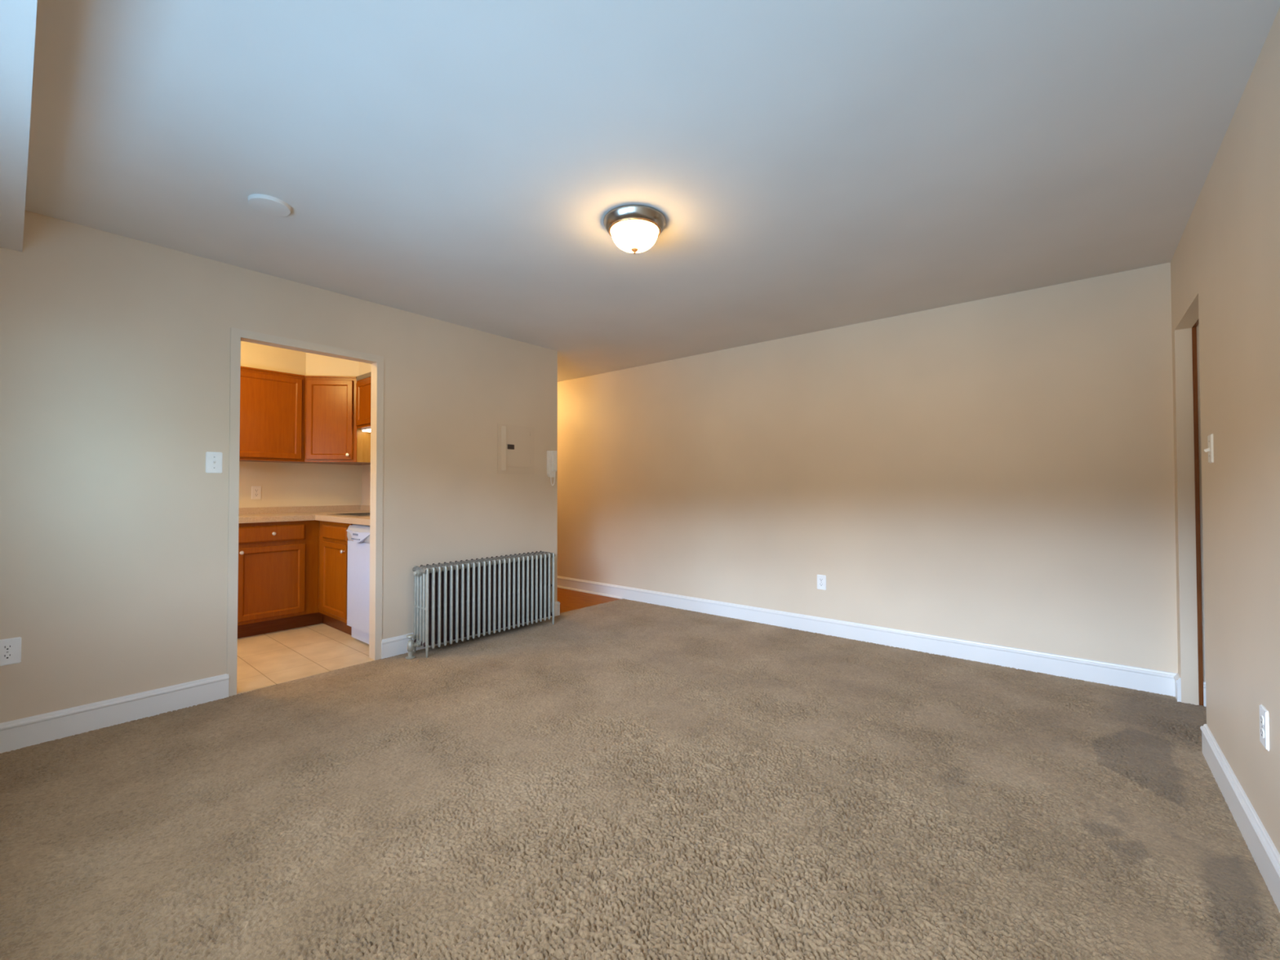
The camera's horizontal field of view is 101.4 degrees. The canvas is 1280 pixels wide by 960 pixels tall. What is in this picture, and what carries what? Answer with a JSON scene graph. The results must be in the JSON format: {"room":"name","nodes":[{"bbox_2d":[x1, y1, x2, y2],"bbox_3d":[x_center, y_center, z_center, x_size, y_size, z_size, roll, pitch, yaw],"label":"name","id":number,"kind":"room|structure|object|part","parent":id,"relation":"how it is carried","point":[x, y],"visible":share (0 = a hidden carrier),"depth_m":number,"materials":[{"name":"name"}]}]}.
{"room":"empty living room","nodes":[
{"label":"empty living room","id":0,"kind":"room"},
{"bbox_2d":[0,210,557,723],"bbox_3d":[-1.975,0.017,3.450,0.085,2.470,3.691,-1,-1,40],"label":"wall","id":1,"kind":"structure","parent":0,"point":[115,348],"depth_m":2.75,"materials":[{"name":"beige paint"}]},
{"bbox_2d":[0,636,21,666],"bbox_3d":[-2.825,0.768,2.338,0.008,0.117,0.080,-1,-1,40],"label":"wall outlet","id":2,"kind":"object","parent":1,"relation":"attached to","point":[10,648],"visible":1,"depth_m":2.34,"materials":[{"name":"white plastic"}]},
{"bbox_2d":[1,644,13,651],"bbox_3d":[-2.823,0.748,2.337,0.003,0.028,0.033,-1,-1,40],"label":"receptacle","id":3,"kind":"object","parent":2,"relation":"attached to","point":[5,647],"depth_m":2.34,"materials":[{"name":"white plastic"}]},
{"bbox_2d":[1,653,13,659],"bbox_3d":[-2.823,0.787,2.336,0.003,0.028,0.033,-1,-1,40],"label":"receptacle","id":4,"kind":"object","parent":2,"relation":"attached to","point":[4,655],"depth_m":2.34,"materials":[{"name":"white plastic"}]},
{"bbox_2d":[205,451,222,473],"bbox_3d":[-2.360,-0.097,2.904,0.022,0.117,0.073,-1,-1,40],"label":"light switch","id":5,"kind":"object","parent":1,"relation":"attached to","point":[213,460],"visible":1,"depth_m":2.90,"materials":[{"name":"white plastic"}]},
{"bbox_2d":[0,600,558,753],"bbox_3d":[-1.934,1.168,3.398,0.020,0.146,3.691,-1,-1,40],"label":"baseboard","id":6,"kind":"structure","parent":1,"relation":"attached to","point":[17,734],"depth_m":2.60,"materials":[{"name":"white paint"}]},
{"bbox_2d":[226,327,383,696],"bbox_3d":[-2.050,0.189,3.285,0.007,2.101,0.856,-1,-1,40],"label":"trim","id":7,"kind":"structure","parent":1,"relation":"attached to","point":[236,334],"depth_m":2.99,"materials":[{"name":"paint"}]},
{"bbox_2d":[497,423,534,475],"bbox_3d":[-1.054,-0.258,4.486,0.018,0.417,0.384,-1,-1,40],"label":"breaker panel","id":8,"kind":"object","parent":1,"relation":"attached to","point":[515,444],"visible":1,"depth_m":4.47,"materials":[{"name":"paint"}]},
{"bbox_3d":[-1.045,-0.280,4.501,0.006,0.338,0.253,-1,-1,40],"label":"door","id":9,"kind":"part","parent":8,"relation":"part of","materials":[{"name":"paint"}]},
{"bbox_2d":[546,450,556,485],"bbox_3d":[-0.796,-0.106,4.757,0.066,0.319,0.082,-1,-1,40],"label":"phone","id":10,"kind":"object","parent":1,"relation":"attached to","point":[551,455],"visible":1,"depth_m":4.74,"materials":[{"name":"grey plastic"}]},
{"bbox_3d":[-0.791,-0.014,4.755,0.048,0.134,0.013,0,-1,-8],"label":"cord","id":11,"kind":"part","parent":10,"relation":"part of","materials":[{"name":"grey plastic"}]},
{"bbox_2d":[239,461,361,597],"bbox_3d":[-3.740,0.018,4.295,0.100,2.440,2.740,-1,-1,40],"label":"wall","id":12,"kind":"structure","parent":0,"point":[282,484],"depth_m":4.88,"materials":[{"name":"paint"}]},
{"bbox_2d":[251,485,261,499],"bbox_3d":[-3.392,0.113,4.629,0.008,0.117,0.073,-1,-1,40],"label":"wall outlet","id":13,"kind":"object","parent":12,"relation":"attached to","point":[255,490],"visible":1,"depth_m":4.63,"materials":[{"name":"beige plastic"}]},
{"bbox_2d":[239,365,305,462],"bbox_3d":[-3.279,-0.548,4.511,0.348,0.769,0.608,-1,-1,40],"label":"upper cabinet","id":14,"kind":"object","parent":12,"relation":"attached to","point":[273,402],"visible":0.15,"depth_m":4.47,"materials":[{"name":"brown wood"}]},
{"bbox_3d":[-3.295,-0.925,4.527,0.312,0.014,0.602,-1,-1,40],"label":"moulding","id":15,"kind":"part","parent":14,"relation":"part of","materials":[{"name":"brown wood"}]},
{"bbox_2d":[297,375,370,465],"bbox_3d":[-2.787,-0.543,4.893,0.616,0.769,0.616,-1,-1,40],"label":"upper cabinet","id":16,"kind":"object","parent":12,"relation":"attached to","point":[332,436],"visible":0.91,"depth_m":4.68,"materials":[{"name":"brown wood"}]},
{"bbox_3d":[-2.771,-0.538,4.676,0.386,0.709,0.020,0,-1,-5],"label":"door","id":17,"kind":"part","parent":16,"relation":"part of","materials":[{"name":"brown wood"}]},
{"bbox_3d":[-2.772,-0.923,4.737,0.438,0.014,0.112,0,-1,-5],"label":"moulding","id":18,"kind":"part","parent":16,"relation":"part of","materials":[{"name":"brown wood"}]},
{"bbox_3d":[-2.451,-0.537,4.823,0.003,0.755,0.293,-1,-1,40],"label":"panel","id":19,"kind":"part","parent":16,"relation":"part of","materials":[{"name":"brown wood"}]},
{"bbox_2d":[240,341,371,376],"bbox_3d":[-3.008,-1.079,3.705,1.805,0.266,2.740,-1,-1,40],"label":"wall","id":20,"kind":"structure","parent":0,"point":[253,355],"depth_m":4.63,"materials":[{"name":"paint"}]},
{"bbox_2d":[361,464,370,505],"bbox_3d":[-2.533,0.040,5.692,3.635,2.440,0.951,-1,-1,40],"label":"wall","id":21,"kind":"structure","parent":0,"point":[366,469],"depth_m":5.25,"materials":[{"name":"beige paint"}]},
{"bbox_2d":[238,505,369,514],"bbox_3d":[-2.519,0.263,4.273,1.803,0.056,1.210,-1,-1,40],"label":"backsplash","id":22,"kind":"structure","parent":21,"relation":"attached to","point":[330,508],"depth_m":4.88,"materials":[{"name":"laminate"}]},
{"bbox_2d":[355,371,371,429],"bbox_3d":[-2.194,-0.699,4.579,0.706,0.469,0.348,-1,-1,40],"label":"upper cabinet","id":23,"kind":"object","parent":21,"relation":"attached to","point":[363,384],"visible":0.05,"depth_m":4.59,"materials":[{"name":"brown wood"}]},
{"bbox_2d":[361,426,370,431],"bbox_3d":[-2.239,-0.452,4.539,0.630,0.024,0.080,-1,-1,40],"label":"light","id":24,"kind":"object","parent":23,"relation":"attached to","point":[366,429],"visible":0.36,"depth_m":4.66,"materials":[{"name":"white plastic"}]},
{"bbox_2d":[557,601,559,615],"bbox_3d":[-2.182,1.212,6.013,3.740,0.146,0.020,-1,-1,40],"label":"baseboard","id":25,"kind":"structure","parent":21,"relation":"attached to","point":[557,602],"depth_m":4.82,"materials":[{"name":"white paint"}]},
{"bbox_2d":[0,587,1279,959],"bbox_3d":[-1.425,1.238,3.590,7.996,0.031,4.638,-1,-1,40],"label":"floor","id":26,"kind":"structure","parent":0,"point":[623,779],"depth_m":1.89,"materials":[{"name":"beige carpet"}]},
{"bbox_2d":[237,520,322,638],"bbox_3d":[-3.128,0.790,4.430,0.642,0.899,0.667,-1,-1,40],"label":"base cabinet","id":27,"kind":"object","parent":26,"relation":"on","point":[278,586],"visible":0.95,"depth_m":4.23,"materials":[{"name":"brown wood"}]},
{"bbox_3d":[-2.951,0.813,4.198,0.020,0.565,0.465,-1,-1,40],"label":"door","id":28,"kind":"part","parent":27,"relation":"part of","materials":[{"name":"brown wood"}]},
{"bbox_3d":[-2.952,0.430,4.204,0.020,0.128,0.465,-1,-1,40],"label":"drawer","id":29,"kind":"part","parent":27,"relation":"part of","materials":[{"name":"brown wood"}]},
{"bbox_2d":[238,505,369,525],"bbox_3d":[-2.519,0.286,4.272,1.803,0.101,1.210,-1,-1,40],"label":"countertop","id":30,"kind":"structure","parent":27,"relation":"on","point":[261,514],"depth_m":4.53,"materials":[{"name":"laminate"}]},
{"bbox_2d":[327,512,369,516],"bbox_3d":[-2.284,0.376,4.431,0.596,0.176,0.461,-1,-1,40],"label":"sink","id":31,"kind":"object","parent":30,"relation":"in","point":[353,514],"visible":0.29,"depth_m":4.54,"materials":[{"name":"silver metal"}]},
{"bbox_2d":[341,512,369,515],"bbox_3d":[-2.284,0.377,4.431,0.526,0.174,0.391,-1,-1,40],"label":"basin","id":32,"kind":"object","parent":31,"relation":"in","point":[355,513],"depth_m":4.61,"materials":[{"name":"silver metal"}]},
{"bbox_2d":[318,520,352,635],"bbox_3d":[-2.343,0.790,4.488,0.703,0.899,0.632,-1,-1,40],"label":"base cabinet","id":33,"kind":"object","parent":26,"relation":"on","point":[333,539],"visible":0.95,"depth_m":4.25,"materials":[{"name":"brown wood"}]},
{"bbox_3d":[-2.468,0.798,4.229,0.485,0.580,0.020,-1,-1,40],"label":"door","id":34,"kind":"part","parent":33,"relation":"part of","materials":[{"name":"brown wood"}]},
{"bbox_3d":[-2.468,0.428,4.235,0.485,0.112,0.020,-1,-1,40],"label":"drawer","id":35,"kind":"part","parent":33,"relation":"part of","materials":[{"name":"brown wood"}]},
{"bbox_2d":[346,524,369,644],"bbox_3d":[-1.867,0.783,4.072,0.554,0.895,0.616,-1,-1,40],"label":"dishwasher","id":36,"kind":"object","parent":26,"relation":"on","point":[358,535],"visible":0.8,"depth_m":3.90,"materials":[{"name":"white metal"}]},
{"bbox_3d":[-2.075,0.403,3.907,0.454,0.115,0.033,-1,-1,40],"label":"control panel","id":37,"kind":"part","parent":36,"relation":"part of","materials":[{"name":"white plastic"}]},
{"bbox_2d":[405,551,555,658],"bbox_3d":[-1.199,0.923,4.077,0.194,0.617,1.268,-1,-1,40],"label":"radiator","id":38,"kind":"object","parent":26,"relation":"on","point":[456,600],"visible":1,"depth_m":3.96,"materials":[{"name":"silver metal"}]},
{"bbox_2d":[25,0,1279,382],"bbox_3d":[-1.030,-1.263,3.286,9.250,0.118,4.855,-1,-1,40],"label":"ceiling","id":39,"kind":"structure","parent":0,"point":[809,166],"depth_m":1.96,"materials":[{"name":"paint"}]},
{"bbox_2d":[0,0,37,252],"bbox_3d":[-1.385,-1.164,0.892,4.116,0.195,0.478,-1,-1,40],"label":"ceiling beam","id":40,"kind":"structure","parent":39,"relation":"attached to","point":[17,17],"depth_m":1.49,"materials":[{"name":"paint"}]},
{"bbox_2d":[603,204,666,253],"bbox_3d":[-0.025,-1.157,2.498,0.298,0.158,0.298,-1,-1,40],"label":"ceiling lamp","id":41,"kind":"object","parent":39,"relation":"attached to","point":[634,228],"visible":1,"depth_m":2.42,"materials":[{"name":"white glass"}]},
{"bbox_3d":[-0.025,-1.145,2.498,0.225,0.090,0.225,-1,-1,40],"label":"lamp shade","id":42,"kind":"part","parent":41,"relation":"part of","materials":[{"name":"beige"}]},
{"bbox_2d":[557,262,1177,673],"bbox_3d":[0.022,0.048,5.483,7.836,2.470,0.100,-1,-1,40],"label":"wall","id":43,"kind":"structure","parent":0,"point":[1000,469],"depth_m":3.77,"materials":[{"name":"beige paint"}]},
{"bbox_2d":[557,585,622,599],"bbox_3d":[-1.615,1.272,6.726,3.700,0.020,0.015,-1,-1,40],"label":"trim","id":44,"kind":"structure","parent":43,"relation":"attached to","point":[561,587],"depth_m":5.83,"materials":[{"name":"white paint"}]},
{"bbox_2d":[817,574,826,590],"bbox_3d":[1.459,0.822,4.209,0.073,0.117,0.008,-1,-1,40],"label":"wall outlet","id":45,"kind":"object","parent":43,"relation":"attached to","point":[821,579],"visible":1,"depth_m":4.21,"materials":[{"name":"white plastic"}]},
{"bbox_2d":[557,575,1176,696],"bbox_3d":[-0.015,1.199,5.418,7.836,0.146,0.020,-1,-1,40],"label":"baseboard","id":46,"kind":"structure","parent":43,"relation":"attached to","point":[1139,678],"depth_m":3.73,"materials":[{"name":"white paint"}]},
{"bbox_2d":[1196,324,1205,681],"bbox_3d":[3.458,-0.006,2.525,1.098,2.470,0.100,-1,-1,40],"label":"wall","id":47,"kind":"structure","parent":0,"point":[1197,326],"depth_m":2.82,"materials":[{"name":"beige paint"}]},
{"bbox_2d":[1203,681,1206,706],"bbox_3d":[3.428,1.145,2.454,1.080,0.146,0.020,-1,-1,40],"label":"baseboard","id":48,"kind":"structure","parent":47,"relation":"attached to","point":[1204,682],"depth_m":2.79,"materials":[{"name":"white paint"}]},
{"bbox_2d":[1170,7,1279,853],"bbox_3d":[1.585,-0.025,1.177,0.066,2.470,4.735,-1,-1,40],"label":"wall","id":49,"kind":"structure","parent":0,"point":[1225,261],"depth_m":1.81,"materials":[{"name":"beige paint"}]},
{"bbox_2d":[1191,318,1203,705],"bbox_3d":[2.778,0.176,2.548,0.017,2.050,0.737,-1,-1,40],"label":"trim","id":50,"kind":"structure","parent":49,"relation":"attached to","point":[1194,326],"depth_m":2.81,"materials":[{"name":"brown wood"}]},
{"bbox_2d":[1204,433,1213,462],"bbox_3d":[2.333,-0.128,2.151,0.022,0.117,0.073,-1,-1,40],"label":"light switch","id":51,"kind":"object","parent":49,"relation":"attached to","point":[1210,438],"visible":1,"depth_m":2.13,"materials":[{"name":"white plastic"}]},
{"bbox_3d":[2.339,-0.128,2.146,0.006,0.117,0.073,-1,-1,40],"label":"plate","id":52,"kind":"part","parent":51,"relation":"part of","materials":[{"name":"white plastic"}]},
{"bbox_2d":[1173,673,1279,912],"bbox_3d":[1.522,1.126,1.147,0.020,0.146,4.635,-1,-1,40],"label":"baseboard","id":53,"kind":"structure","parent":49,"relation":"attached to","point":[1265,855],"depth_m":1.75,"materials":[{"name":"white paint"}]},
{"bbox_2d":[1258,704,1269,751],"bbox_3d":[1.881,0.745,1.579,0.008,0.117,0.073,-1,-1,40],"label":"wall outlet","id":54,"kind":"object","parent":49,"relation":"attached to","point":[1264,713],"visible":1,"depth_m":1.57,"materials":[{"name":"white plastic"}]},
{"bbox_2d":[1259,715,1263,725],"bbox_3d":[1.879,0.726,1.581,0.003,0.028,0.033,-1,-1,40],"label":"receptacle","id":55,"kind":"object","parent":54,"relation":"attached to","point":[1261,717],"depth_m":1.58,"materials":[{"name":"white plastic"}]},
{"bbox_2d":[1260,728,1264,738],"bbox_3d":[1.879,0.764,1.581,0.003,0.028,0.033,-1,-1,40],"label":"receptacle","id":56,"kind":"object","parent":54,"relation":"attached to","point":[1262,730],"depth_m":1.58,"materials":[{"name":"white plastic"}]}
]}

